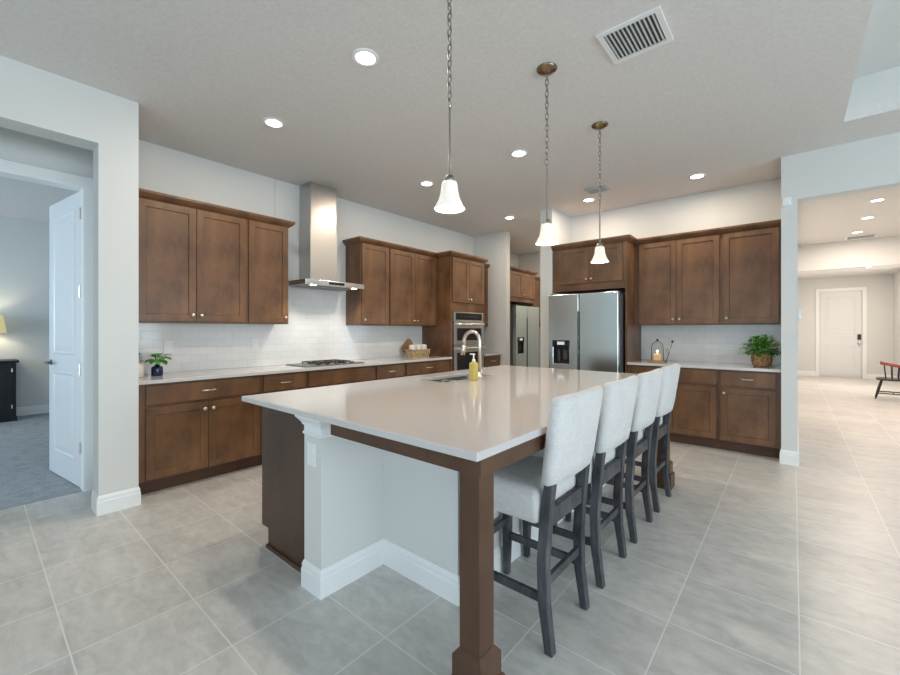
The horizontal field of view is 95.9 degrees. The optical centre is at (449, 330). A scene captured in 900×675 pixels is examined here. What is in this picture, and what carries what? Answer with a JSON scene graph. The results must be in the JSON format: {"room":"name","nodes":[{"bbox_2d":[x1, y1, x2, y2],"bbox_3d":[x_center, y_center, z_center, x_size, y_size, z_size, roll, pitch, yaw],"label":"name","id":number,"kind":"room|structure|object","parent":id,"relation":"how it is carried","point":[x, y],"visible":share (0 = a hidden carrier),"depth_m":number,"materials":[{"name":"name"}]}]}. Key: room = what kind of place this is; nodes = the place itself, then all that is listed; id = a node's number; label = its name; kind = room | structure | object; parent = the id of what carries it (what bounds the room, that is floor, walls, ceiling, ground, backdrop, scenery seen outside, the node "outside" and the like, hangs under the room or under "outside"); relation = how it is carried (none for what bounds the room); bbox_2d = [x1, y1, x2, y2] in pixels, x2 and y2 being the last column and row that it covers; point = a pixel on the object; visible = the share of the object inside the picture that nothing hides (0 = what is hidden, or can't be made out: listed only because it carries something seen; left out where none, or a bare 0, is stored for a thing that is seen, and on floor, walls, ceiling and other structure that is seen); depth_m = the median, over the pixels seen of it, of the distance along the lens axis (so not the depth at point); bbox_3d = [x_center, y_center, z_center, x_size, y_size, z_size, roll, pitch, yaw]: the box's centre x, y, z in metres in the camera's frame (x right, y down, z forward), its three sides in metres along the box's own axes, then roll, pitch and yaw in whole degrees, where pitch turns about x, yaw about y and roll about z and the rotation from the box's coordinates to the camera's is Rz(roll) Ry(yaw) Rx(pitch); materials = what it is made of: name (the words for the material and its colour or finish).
{"room":"kitchen","nodes":[
{"label":"kitchen","id":0,"kind":"room"},
{"bbox_2d":[0,216,48,406],"bbox_3d":[-7.575,-0.198,5.096,0.150,3.004,6.400,0,0,40],"label":"wall","id":1,"kind":"structure","parent":0,"point":[24,244],"depth_m":6.24,"materials":[{"name":"paint"}]},
{"bbox_2d":[16,404,48,415],"bbox_3d":[-5.967,1.236,3.474,4.400,0.135,5.600,0,0,40],"label":"baseboard","id":2,"kind":"structure","parent":1,"relation":"attached to","point":[38,409],"depth_m":6.28,"materials":[{"name":"grey wood"}]},
{"bbox_2d":[0,127,92,178],"bbox_3d":[-4.679,-0.198,1.350,0.110,3.004,5.420,0,0,40],"label":"wall","id":3,"kind":"structure","parent":0,"point":[15,146],"depth_m":3.12,"materials":[{"name":"paint"}]},
{"bbox_2d":[0,159,92,491],"bbox_3d":[-3.272,0.031,3.016,0.148,2.545,0.960,0,0,40],"label":"trim","id":4,"kind":"structure","parent":3,"relation":"attached to","point":[9,169],"depth_m":3.28,"materials":[{"name":"white wood"}]},
{"bbox_2d":[43,191,80,487],"bbox_3d":[-3.369,0.072,3.536,0.822,2.440,0.099,0,0,32],"label":"door","id":5,"kind":"structure","parent":3,"relation":"in","point":[64,362],"depth_m":3.52,"materials":[{"name":"paint"}]},
{"bbox_2d":[0,55,138,495],"bbox_3d":[-4.438,-0.198,1.208,0.858,3.004,5.515,0,0,40],"label":"wall","id":6,"kind":"structure","parent":0,"point":[34,101],"depth_m":2.92,"materials":[{"name":"paint"}]},
{"bbox_2d":[91,487,140,515],"bbox_3d":[-2.472,1.236,3.007,0.202,0.135,0.254,0,0,40],"label":"baseboard","id":7,"kind":"structure","parent":6,"relation":"attached to","point":[120,500],"depth_m":2.93,"materials":[{"name":"white wood"}]},
{"bbox_2d":[139,140,517,282],"bbox_3d":[-0.659,-0.198,6.460,0.452,3.004,7.385,0,0,40],"label":"wall","id":8,"kind":"structure","parent":0,"point":[165,170],"depth_m":4.55,"materials":[{"name":"paint"}]},
{"bbox_2d":[139,188,248,323],"bbox_3d":[-2.414,-0.616,3.748,0.363,1.096,0.937,0,0,40],"label":"upper cabinet","id":9,"kind":"object","parent":8,"relation":"attached to","point":[193,253],"visible":0.77,"depth_m":3.62,"materials":[{"name":"brown wood"}]},
{"bbox_2d":[247,212,294,323],"bbox_3d":[-1.956,-0.616,4.291,0.363,1.096,0.484,0,0,40],"label":"upper cabinet","id":10,"kind":"object","parent":8,"relation":"attached to","point":[267,236],"visible":0.86,"depth_m":4.17,"materials":[{"name":"brown wood"}]},
{"bbox_2d":[274,179,275,217],"bbox_3d":[-1.966,-1.123,4.561,0.004,1.154,0.010,0,0,40],"label":"trim","id":11,"kind":"structure","parent":8,"relation":"attached to","point":[274,179],"depth_m":4.56,"materials":[{"name":"paint"}]},
{"bbox_2d":[139,287,421,373],"bbox_3d":[-1.653,-0.071,4.927,0.008,0.950,3.760,0,0,40],"label":"tiled wall","id":12,"kind":"structure","parent":8,"relation":"attached to","point":[316,328],"depth_m":4.68,"materials":[{"name":"white tile"}]},
{"bbox_2d":[164,341,172,352],"bbox_3d":[-2.618,0.154,3.772,0.008,0.116,0.072,0,0,40],"label":"wall outlet","id":13,"kind":"object","parent":12,"relation":"attached to","point":[168,345],"visible":0.95,"depth_m":3.77,"materials":[{"name":"white plastic"}]},
{"bbox_2d":[288,181,363,291],"bbox_3d":[-1.468,-1.095,4.749,0.503,1.210,0.774,0,0,40],"label":"range hood","id":14,"kind":"object","parent":8,"relation":"attached to","point":[317,231],"visible":0.94,"depth_m":4.72,"materials":[{"name":"metal"}]},
{"bbox_2d":[290,284,357,290],"bbox_3d":[-1.458,-0.495,4.740,0.330,0.005,0.680,0,0,40],"label":"grille","id":15,"kind":"object","parent":14,"relation":"attached to","point":[309,286],"depth_m":4.65,"materials":[{"name":"silver metal"}]},
{"bbox_2d":[342,236,390,325],"bbox_3d":[-1.084,-0.616,5.322,0.363,1.096,0.517,0,0,40],"label":"upper cabinet","id":16,"kind":"object","parent":8,"relation":"attached to","point":[367,259],"visible":0.98,"depth_m":5.20,"materials":[{"name":"brown wood"}]},
{"bbox_2d":[375,243,437,325],"bbox_3d":[-0.610,-0.616,5.882,0.363,1.096,0.951,0,0,40],"label":"upper cabinet","id":17,"kind":"object","parent":8,"relation":"attached to","point":[412,271],"visible":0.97,"depth_m":5.75,"materials":[{"name":"brown wood"}]},
{"bbox_2d":[484,263,489,326],"bbox_3d":[0.425,-0.616,7.107,0.363,1.096,0.536,0,0,40],"label":"upper cabinet","id":18,"kind":"object","parent":8,"relation":"attached to","point":[486,266],"visible":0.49,"depth_m":7.13,"materials":[{"name":"brown wood"}]},
{"bbox_2d":[510,266,537,304],"bbox_3d":[1.101,-0.851,7.994,0.853,0.630,1.030,0,0,40],"label":"upper cabinet","id":19,"kind":"object","parent":8,"relation":"attached to","point":[522,281],"visible":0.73,"depth_m":7.71,"materials":[{"name":"brown wood"}]},
{"bbox_2d":[510,276,539,326],"bbox_3d":[1.625,-0.596,8.762,0.663,1.056,0.440,0,0,40],"label":"pantry cabinet","id":20,"kind":"object","parent":8,"relation":"attached to","point":[537,279],"visible":0.06,"depth_m":8.57,"materials":[{"name":"brown wood"}]},
{"bbox_2d":[0,0,899,254],"bbox_3d":[0.769,-1.750,3.311,15.300,0.100,15.450,0,0,40],"label":"ceiling","id":21,"kind":"structure","parent":0,"point":[740,87],"depth_m":2.89,"materials":[{"name":"white paint"}]},
{"bbox_2d":[263,117,284,127],"bbox_3d":[-1.442,-1.695,3.321,0.166,0.010,0.166,0,0,40],"label":"recessed light","id":22,"kind":"object","parent":21,"relation":"in","point":[269,121],"visible":1,"depth_m":3.31,"materials":[{"name":"white plastic"}]},
{"bbox_2d":[352,48,378,66],"bbox_3d":[-0.526,-1.695,2.527,0.166,0.010,0.166,0,0,40],"label":"recessed light","id":23,"kind":"object","parent":21,"relation":"in","point":[365,57],"visible":1,"depth_m":2.52,"materials":[{"name":"white plastic"}]},
{"bbox_2d":[420,181,433,185],"bbox_3d":[-0.269,-1.695,4.693,0.166,0.010,0.166,0,0,40],"label":"recessed light","id":24,"kind":"object","parent":21,"relation":"in","point":[423,183],"visible":1,"depth_m":4.68,"materials":[{"name":"white plastic"}]},
{"bbox_2d":[434,0,464,213],"bbox_3d":[-0.002,-1.133,1.892,0.146,1.135,0.146,0,0,40],"label":"pendant light","id":25,"kind":"object","parent":21,"relation":"hanging from","point":[449,202],"visible":1,"depth_m":1.89,"materials":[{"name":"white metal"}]},
{"bbox_2d":[510,149,527,156],"bbox_3d":[0.660,-1.695,3.894,0.166,0.010,0.166,0,0,40],"label":"recessed light","id":26,"kind":"object","parent":21,"relation":"in","point":[520,152],"visible":1,"depth_m":3.89,"materials":[{"name":"white plastic"}]},
{"bbox_2d":[536,62,557,245],"bbox_3d":[0.629,-1.133,2.638,0.146,1.135,0.146,0,0,40],"label":"pendant light","id":27,"kind":"object","parent":21,"relation":"hanging from","point":[546,237],"visible":1,"depth_m":2.63,"materials":[{"name":"white glass"}]},
{"bbox_2d":[582,198,594,201],"bbox_3d":[1.805,-1.695,5.284,0.166,0.010,0.166,0,0,40],"label":"recessed light","id":28,"kind":"object","parent":21,"relation":"in","point":[585,199],"visible":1,"depth_m":5.28,"materials":[{"name":"white plastic"}]},
{"bbox_2d":[584,184,609,193],"bbox_3d":[1.763,-1.687,4.873,0.250,0.026,0.200,0,0,40],"label":"ceiling vent","id":29,"kind":"object","parent":21,"relation":"in","point":[591,190],"visible":0.98,"depth_m":4.83,"materials":[{"name":"white metal"}]},
{"bbox_2d":[589,188,605,193],"bbox_3d":[1.763,-1.677,4.873,0.170,0.004,0.118,0,0,40],"label":"grille","id":30,"kind":"object","parent":29,"relation":"attached to","point":[595,190],"depth_m":4.86,"materials":[{"name":"grey metal"}]},
{"bbox_2d":[591,121,608,263],"bbox_3d":[1.240,-1.133,3.361,0.146,1.135,0.146,0,0,40],"label":"pendant light","id":31,"kind":"object","parent":21,"relation":"hanging from","point":[599,257],"visible":1,"depth_m":3.35,"materials":[{"name":"white glass"}]},
{"bbox_2d":[596,5,673,63],"bbox_3d":[1.072,-1.694,2.352,0.336,0.010,0.325,0,0,40],"label":"ceiling vent","id":32,"kind":"object","parent":21,"relation":"in","point":[649,30],"visible":1,"depth_m":2.34,"materials":[{"name":"white plastic"}]},
{"bbox_2d":[604,14,664,59],"bbox_3d":[1.072,-1.693,2.352,0.258,0.008,0.261,0,0,40],"label":"grille","id":33,"kind":"object","parent":32,"relation":"attached to","point":[647,32],"depth_m":2.35,"materials":[{"name":"metal"}]},
{"bbox_2d":[688,173,705,178],"bbox_3d":[2.720,-1.695,4.470,0.166,0.010,0.166,0,0,40],"label":"recessed light","id":34,"kind":"object","parent":21,"relation":"in","point":[698,175],"visible":1,"depth_m":4.46,"materials":[{"name":"white plastic"}]},
{"bbox_2d":[844,233,878,239],"bbox_3d":[7.448,-1.694,7.361,0.410,0.010,0.340,0,0,40],"label":"ceiling vent","id":35,"kind":"object","parent":21,"relation":"in","point":[876,234],"visible":1,"depth_m":7.33,"materials":[{"name":"white plastic"}]},
{"bbox_2d":[860,216,875,219],"bbox_3d":[6.290,-1.695,6.115,0.166,0.010,0.166,0,0,40],"label":"recessed light","id":36,"kind":"object","parent":21,"relation":"in","point":[867,217],"visible":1,"depth_m":6.09,"materials":[{"name":"white plastic"}]},
{"bbox_2d":[868,198,886,201],"bbox_3d":[5.568,-1.695,5.290,0.166,0.010,0.166,0,0,40],"label":"recessed light","id":37,"kind":"object","parent":21,"relation":"in","point":[878,199],"visible":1,"depth_m":5.29,"materials":[{"name":"white plastic"}]},
{"bbox_2d":[0,375,899,674],"bbox_3d":[2.394,1.362,5.309,15.200,0.124,20.400,0,0,40],"label":"floor","id":38,"kind":"structure","parent":0,"point":[752,564],"depth_m":2.08,"materials":[{"name":"tile"}]},
{"bbox_2d":[0,359,18,422],"bbox_3d":[-6.840,0.866,5.430,0.492,0.875,1.460,0,0,40],"label":"dresser","id":39,"kind":"object","parent":38,"relation":"on","point":[7,366],"visible":1,"depth_m":5.77,"materials":[{"name":"black paint"}]},
{"bbox_2d":[0,315,6,332],"bbox_3d":[-6.578,0.103,5.772,0.380,0.650,0.380,0,0,40],"label":"table lamp","id":40,"kind":"object","parent":39,"relation":"on","point":[2,323],"visible":1,"depth_m":5.82,"materials":[{"name":"yellow fabric"}]},
{"bbox_2d":[139,375,260,494],"bbox_3d":[-2.306,0.862,3.675,0.627,0.884,0.955,0,0,40],"label":"base cabinet","id":41,"kind":"object","parent":38,"relation":"on","point":[190,431],"visible":0.91,"depth_m":3.44,"materials":[{"name":"brown wood"}]},
{"bbox_2d":[139,356,451,384],"bbox_3d":[-1.416,0.405,4.728,0.612,0.030,3.756,0,0,40],"label":"countertop","id":42,"kind":"structure","parent":41,"relation":"on","point":[167,377],"depth_m":3.95,"materials":[{"name":"white stone"}]},
{"bbox_2d":[139,353,143,377],"bbox_3d":[-2.600,0.273,3.361,0.179,0.233,0.117,0,0,40],"label":"jar","id":43,"kind":"object","parent":42,"relation":"on","point":[141,365],"visible":0.16,"depth_m":3.36,"materials":[{"name":"beige"}]},
{"bbox_2d":[145,353,170,375],"bbox_3d":[-2.513,0.294,3.514,0.202,0.190,0.199,0,0,2],"label":"plant","id":44,"kind":"object","parent":42,"relation":"on","point":[156,370],"visible":1,"depth_m":3.48,"materials":[{"name":"green plant"}]},
{"bbox_2d":[286,359,364,366],"bbox_3d":[-1.437,0.372,4.725,0.440,0.036,0.760,0,0,40],"label":"gas cooktop","id":45,"kind":"object","parent":42,"relation":"in","point":[315,363],"visible":1,"depth_m":4.63,"materials":[{"name":"metal"}]},
{"bbox_2d":[402,339,412,352],"bbox_3d":[-0.635,0.229,6.054,0.033,0.211,0.220,0,0,35],"label":"cutting board","id":46,"kind":"object","parent":42,"relation":"on","point":[408,342],"visible":0.87,"depth_m":6.04,"materials":[{"name":"brown wood"}]},
{"bbox_2d":[405,349,430,357],"bbox_3d":[-0.465,0.329,5.893,0.219,0.121,0.378,0,0,40],"label":"wicker basket","id":47,"kind":"object","parent":42,"relation":"on","point":[418,353],"visible":0.84,"depth_m":5.78,"materials":[{"name":"wicker"}]},
{"bbox_2d":[409,345,415,349],"bbox_3d":[-0.539,0.281,5.805,0.094,0.156,0.094,0,0,40],"label":"rolled towel","id":48,"kind":"object","parent":47,"relation":"in","point":[413,347],"visible":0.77,"depth_m":5.76,"materials":[{"name":"white fabric"}]},
{"bbox_2d":[258,371,305,464],"bbox_3d":[-1.845,0.862,4.220,0.627,0.884,0.473,0,0,40],"label":"base cabinet","id":49,"kind":"object","parent":38,"relation":"on","point":[270,383],"visible":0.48,"depth_m":4.00,"materials":[{"name":"brown wood"}]},
{"bbox_2d":[306,365,374,387],"bbox_3d":[-1.401,0.862,4.749,0.621,0.884,0.907,0,0,40],"label":"drawer","id":50,"kind":"object","parent":38,"relation":"on","point":[328,377],"visible":0.21,"depth_m":4.52,"materials":[{"name":"brown wood"}]},
{"bbox_2d":[375,363,404,379],"bbox_3d":[-0.946,0.862,5.283,0.627,0.884,0.497,0,0,40],"label":"drawer","id":51,"kind":"object","parent":38,"relation":"on","point":[387,371],"visible":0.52,"depth_m":5.08,"materials":[{"name":"brown wood"}]},
{"bbox_2d":[405,359,449,376],"bbox_3d":[-0.494,0.862,5.818,0.627,0.884,0.903,0,0,40],"label":"drawer","id":52,"kind":"object","parent":38,"relation":"on","point":[435,366],"visible":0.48,"depth_m":5.59,"materials":[{"name":"brown wood"}]},
{"bbox_2d":[422,250,488,370],"bbox_3d":[0.082,0.069,6.483,0.647,2.470,0.953,0,0,40],"label":"tall cabinet","id":53,"kind":"object","parent":38,"relation":"on","point":[460,276],"visible":0.51,"depth_m":6.14,"materials":[{"name":"brown wood"}]},
{"bbox_2d":[453,345,484,370],"bbox_3d":[0.113,0.564,6.460,0.628,0.670,0.748,0,0,40],"label":"wall oven","id":54,"kind":"object","parent":53,"relation":"in","point":[460,362],"visible":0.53,"depth_m":6.22,"materials":[{"name":"metal"}]},
{"bbox_2d":[453,312,484,344],"bbox_3d":[0.113,-0.029,6.460,0.628,0.499,0.748,0,0,40],"label":"microwave oven","id":55,"kind":"object","parent":53,"relation":"in","point":[463,322],"visible":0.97,"depth_m":6.26,"materials":[{"name":"metal"}]},
{"bbox_2d":[262,406,674,674],"bbox_3d":[0.327,0.862,2.921,1.752,0.884,2.772,0,0,40],"label":"kitchen island","id":56,"kind":"object","parent":38,"relation":"on","point":[340,504],"visible":0.58,"depth_m":2.05,"materials":[{"name":"paint"}]},
{"bbox_2d":[307,442,315,466],"bbox_3d":[-0.693,0.619,2.027,0.072,0.116,0.009,0,0,40],"label":"outlet plate","id":57,"kind":"object","parent":56,"relation":"attached to","point":[311,446],"depth_m":2.02,"materials":[{"name":"white plastic"}]},
{"bbox_2d":[242,365,637,461],"bbox_3d":[0.341,0.405,2.933,1.734,0.030,2.840,0,0,40],"label":"island countertop","id":58,"kind":"structure","parent":56,"relation":"on","point":[505,409],"depth_m":2.14,"materials":[{"name":"white stone"}]},
{"bbox_2d":[433,376,468,381],"bbox_3d":[0.063,0.512,3.404,0.316,0.184,0.686,0,0,40],"label":"sink","id":59,"kind":"object","parent":58,"relation":"in","point":[462,377],"visible":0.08,"depth_m":3.56,"materials":[{"name":"metal"}]},
{"bbox_2d":[460,330,486,378],"bbox_3d":[0.194,0.193,3.359,0.227,0.394,0.115,0,0,40],"label":"kitchen faucet","id":60,"kind":"object","parent":58,"relation":"on","point":[463,348],"visible":0.92,"depth_m":3.28,"materials":[{"name":"silver metal"}]},
{"bbox_2d":[478,371,482,378],"bbox_3d":[0.240,0.360,3.281,0.056,0.060,0.055,0,0,40],"label":"faucet","id":61,"kind":"object","parent":60,"relation":"on","point":[479,372],"depth_m":3.26,"materials":[{"name":"silver metal"}]},
{"bbox_2d":[469,353,477,380],"bbox_3d":[0.183,0.285,3.171,0.062,0.209,0.056,0,0,40],"label":"soap dispenser","id":62,"kind":"object","parent":58,"relation":"on","point":[473,366],"visible":1,"depth_m":3.15,"materials":[{"name":"yellow plastic"}]},
{"bbox_2d":[469,362,477,380],"bbox_3d":[0.185,0.317,3.170,0.056,0.146,0.056,0,0,40],"label":"bottle","id":63,"kind":"object","parent":62,"relation":"on","point":[473,366],"depth_m":3.15,"materials":[{"name":"yellow plastic"}]},
{"bbox_2d":[484,355,499,366],"bbox_3d":[0.509,0.862,7.004,0.627,0.884,0.486,0,0,40],"label":"base cabinet","id":64,"kind":"object","parent":38,"relation":"on","point":[494,360],"visible":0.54,"depth_m":6.81,"materials":[{"name":"brown wood"}]},
{"bbox_2d":[484,352,501,355],"bbox_3d":[0.509,0.405,7.005,0.612,0.030,0.487,0,0,40],"label":"countertop","id":65,"kind":"structure","parent":64,"relation":"on","point":[485,353],"depth_m":6.86,"materials":[{"name":"white stone"}]},
{"bbox_2d":[510,305,538,366],"bbox_3d":[1.239,0.409,8.168,0.768,1.789,0.905,0,0,40],"label":"refrigerator","id":66,"kind":"object","parent":38,"relation":"on","point":[524,320],"visible":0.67,"depth_m":7.82,"materials":[{"name":"metal"}]},
{"bbox_2d":[494,385,602,657],"bbox_3d":[0.382,0.781,1.890,0.543,1.045,0.472,0,0,40],"label":"counter stool","id":67,"kind":"object","parent":38,"relation":"on","point":[533,489],"visible":0.77,"depth_m":1.71,"materials":[{"name":"grey fabric"}]},
{"bbox_2d":[522,375,638,588],"bbox_3d":[0.746,0.781,2.320,0.543,1.045,0.472,0,0,40],"label":"counter stool","id":68,"kind":"object","parent":38,"relation":"on","point":[607,462],"visible":0.7,"depth_m":2.10,"materials":[{"name":"white fabric"}]},
{"bbox_2d":[549,290,624,372],"bbox_3d":[1.918,0.409,5.463,0.905,1.789,0.768,0,0,40],"label":"refrigerator","id":69,"kind":"object","parent":38,"relation":"on","point":[587,330],"visible":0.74,"depth_m":5.12,"materials":[{"name":"metal"}]},
{"bbox_2d":[551,234,640,372],"bbox_3d":[2.005,0.068,5.519,1.035,2.472,0.668,0,0,40],"label":"tall cabinet","id":70,"kind":"object","parent":38,"relation":"on","point":[574,272],"visible":0.8,"depth_m":5.21,"materials":[{"name":"brown wood"}]},
{"bbox_2d":[565,368,662,543],"bbox_3d":[1.112,0.781,2.753,0.543,1.045,0.472,0,0,40],"label":"counter stool","id":71,"kind":"object","parent":38,"relation":"on","point":[649,383],"visible":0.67,"depth_m":2.52,"materials":[{"name":"white fabric"}]},
{"bbox_2d":[611,363,679,512],"bbox_3d":[1.468,0.781,3.174,0.543,1.045,0.472,0,0,40],"label":"counter stool","id":72,"kind":"object","parent":38,"relation":"on","point":[661,425],"visible":0.59,"depth_m":2.94,"materials":[{"name":"white fabric"}]},
{"bbox_2d":[628,365,718,448],"bbox_3d":[2.729,0.862,4.917,0.942,0.884,0.652,0,0,40],"label":"base cabinet","id":73,"kind":"object","parent":38,"relation":"on","point":[695,411],"visible":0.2,"depth_m":4.54,"materials":[{"name":"brown wood"}]},
{"bbox_2d":[627,359,780,372],"bbox_3d":[2.931,0.405,4.747,1.467,0.030,0.636,0,0,40],"label":"countertop","id":74,"kind":"structure","parent":73,"relation":"on","point":[684,364],"depth_m":4.51,"materials":[{"name":"white stone"}]},
{"bbox_2d":[647,339,665,361],"bbox_3d":[2.562,0.245,5.036,0.190,0.290,0.120,0,0,40],"label":"candle lantern","id":75,"kind":"object","parent":74,"relation":"on","point":[657,348],"visible":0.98,"depth_m":4.99,"materials":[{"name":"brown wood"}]},
{"bbox_2d":[737,334,780,366],"bbox_3d":[3.369,0.215,4.385,0.430,0.350,0.388,0,0,40],"label":"potted plant","id":76,"kind":"object","parent":74,"relation":"on","point":[761,358],"visible":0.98,"depth_m":4.33,"materials":[{"name":"green plant"}]},
{"bbox_2d":[719,369,780,457],"bbox_3d":[3.290,0.862,4.443,0.527,0.884,0.652,0,0,40],"label":"base cabinet","id":77,"kind":"object","parent":38,"relation":"on","point":[749,401],"visible":0.91,"depth_m":4.22,"materials":[{"name":"brown wood"}]},
{"bbox_2d":[875,361,899,398],"bbox_3d":[8.423,0.954,7.715,0.509,0.707,0.484,0,0,-44],"label":"armchair","id":78,"kind":"object","parent":38,"relation":"on","point":[885,378],"visible":1,"depth_m":7.69,"materials":[{"name":"black paint"}]},
{"bbox_2d":[474,231,509,364],"bbox_3d":[0.734,-0.198,7.216,0.698,3.004,0.120,0,0,40],"label":"wall","id":79,"kind":"structure","parent":0,"point":[495,247],"depth_m":7.06,"materials":[{"name":"paint"}]},
{"bbox_2d":[518,252,539,366],"bbox_3d":[2.425,-0.198,8.524,2.195,3.004,0.150,0,0,40],"label":"wall","id":80,"kind":"structure","parent":0,"point":[531,261],"depth_m":8.96,"materials":[{"name":"paint"}]},
{"bbox_2d":[540,208,570,367],"bbox_3d":[2.247,-0.198,6.754,0.180,3.004,2.784,0,0,40],"label":"wall","id":81,"kind":"structure","parent":0,"point":[561,223],"depth_m":5.72,"materials":[{"name":"paint"}]},
{"bbox_2d":[571,178,780,294],"bbox_3d":[2.802,-0.198,5.363,2.464,3.004,0.120,0,0,40],"label":"wall","id":82,"kind":"structure","parent":0,"point":[759,201],"depth_m":5.11,"materials":[{"name":"paint"}]},
{"bbox_2d":[634,227,721,324],"bbox_3d":[2.819,-0.616,5.029,0.935,1.096,0.363,0,0,40],"label":"upper cabinet","id":83,"kind":"object","parent":82,"relation":"attached to","point":[678,275],"visible":0.85,"depth_m":4.88,"materials":[{"name":"brown wood"}]},
{"bbox_2d":[641,324,780,364],"bbox_3d":[3.140,0.139,4.993,1.471,0.530,0.008,0,0,40],"label":"tiled wall","id":84,"kind":"structure","parent":82,"relation":"attached to","point":[692,343],"depth_m":4.97,"materials":[{"name":"white tile"}]},
{"bbox_2d":[721,219,780,324],"bbox_3d":[3.380,-0.616,4.554,0.534,1.096,0.363,0,0,40],"label":"upper cabinet","id":85,"kind":"object","parent":82,"relation":"attached to","point":[751,252],"visible":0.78,"depth_m":4.44,"materials":[{"name":"brown wood"}]},
{"bbox_2d":[781,154,797,451],"bbox_3d":[6.723,-0.198,7.996,0.124,3.004,10.607,0,0,40],"label":"wall","id":86,"kind":"structure","parent":0,"point":[789,164],"depth_m":3.94,"materials":[{"name":"paint"}]},
{"bbox_2d":[783,197,790,207],"bbox_3d":[3.272,-1.244,3.939,0.060,0.093,0.044,0,0,40],"label":"sensor","id":87,"kind":"object","parent":86,"relation":"attached to","point":[786,201],"visible":1,"depth_m":3.93,"materials":[{"name":"white plastic"}]},
{"bbox_2d":[780,439,798,465],"bbox_3d":[6.670,1.236,7.934,0.148,0.135,10.469,0,0,40],"label":"baseboard","id":88,"kind":"structure","parent":86,"relation":"attached to","point":[787,457],"depth_m":3.94,"materials":[{"name":"white wood"}]},
{"bbox_2d":[798,310,801,319],"bbox_3d":[3.486,-0.156,4.046,0.031,0.100,0.110,0,0,40],"label":"thermostat","id":89,"kind":"object","parent":86,"relation":"attached to","point":[799,311],"visible":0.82,"depth_m":4.00,"materials":[{"name":"white plastic"}]},
{"bbox_2d":[798,274,892,374],"bbox_3d":[10.897,-0.198,11.313,1.967,3.004,0.150,0,0,40],"label":"wall","id":90,"kind":"structure","parent":0,"point":[879,287],"depth_m":10.91,"materials":[{"name":"paint"}]},
{"bbox_2d":[798,371,814,375],"bbox_3d":[10.272,1.236,11.736,0.467,0.135,0.012,0,0,40],"label":"baseboard","id":91,"kind":"structure","parent":90,"relation":"attached to","point":[806,373],"depth_m":11.70,"materials":[{"name":"white wood"}]},
{"bbox_2d":[820,291,861,377],"bbox_3d":[10.830,0.106,11.269,0.852,2.375,0.136,0,0,40],"label":"door","id":92,"kind":"structure","parent":90,"relation":"in","point":[840,312],"depth_m":11.26,"materials":[{"name":"paint"}]},
{"bbox_2d":[815,287,866,378],"bbox_3d":[10.835,0.061,11.266,1.030,2.485,0.042,0,0,40],"label":"trim","id":93,"kind":"structure","parent":90,"relation":"attached to","point":[863,289],"depth_m":11.19,"materials":[{"name":"white wood"}]},
{"bbox_2d":[798,132,899,201],"bbox_3d":[4.138,-1.483,3.319,1.967,0.434,0.127,0,0,40],"label":"wall","id":94,"kind":"structure","parent":0,"point":[870,164],"depth_m":3.67,"materials":[{"name":"paint"}]},
{"bbox_2d":[798,235,899,271],"bbox_3d":[7.766,-1.443,7.610,1.967,0.514,0.150,0,0,40],"label":"wall entry header","id":95,"kind":"structure","parent":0,"point":[882,251],"depth_m":7.68,"materials":[{"name":"paint"}]},
{"bbox_2d":[798,265,899,278],"bbox_3d":[10.943,-1.541,8.296,6.200,0.110,5.000,0,0,40],"label":"ceiling","id":96,"kind":"structure","parent":0,"point":[882,269],"depth_m":10.41,"materials":[{"name":"white paint"}]},
{"bbox_2d":[847,0,899,108],"bbox_3d":[2.558,-1.963,-1.245,5.046,0.326,7.962,0,0,40],"label":"ceiling","id":97,"kind":"structure","parent":0,"point":[877,75],"depth_m":3.02,"materials":[{"name":"paint"}]},
{"bbox_2d":[893,270,899,376],"bbox_3d":[9.838,-0.198,5.362,4.100,3.004,10.607,0,0,40],"label":"wall","id":98,"kind":"structure","parent":0,"point":[896,276],"depth_m":10.30,"materials":[{"name":"paint"}]},
{"bbox_2d":[867,374,899,383],"bbox_3d":[8.084,1.236,6.850,0.500,0.135,10.300,0,0,40],"label":"baseboard","id":99,"kind":"structure","parent":98,"relation":"attached to","point":[869,376],"depth_m":10.81,"materials":[{"name":"white wood"}]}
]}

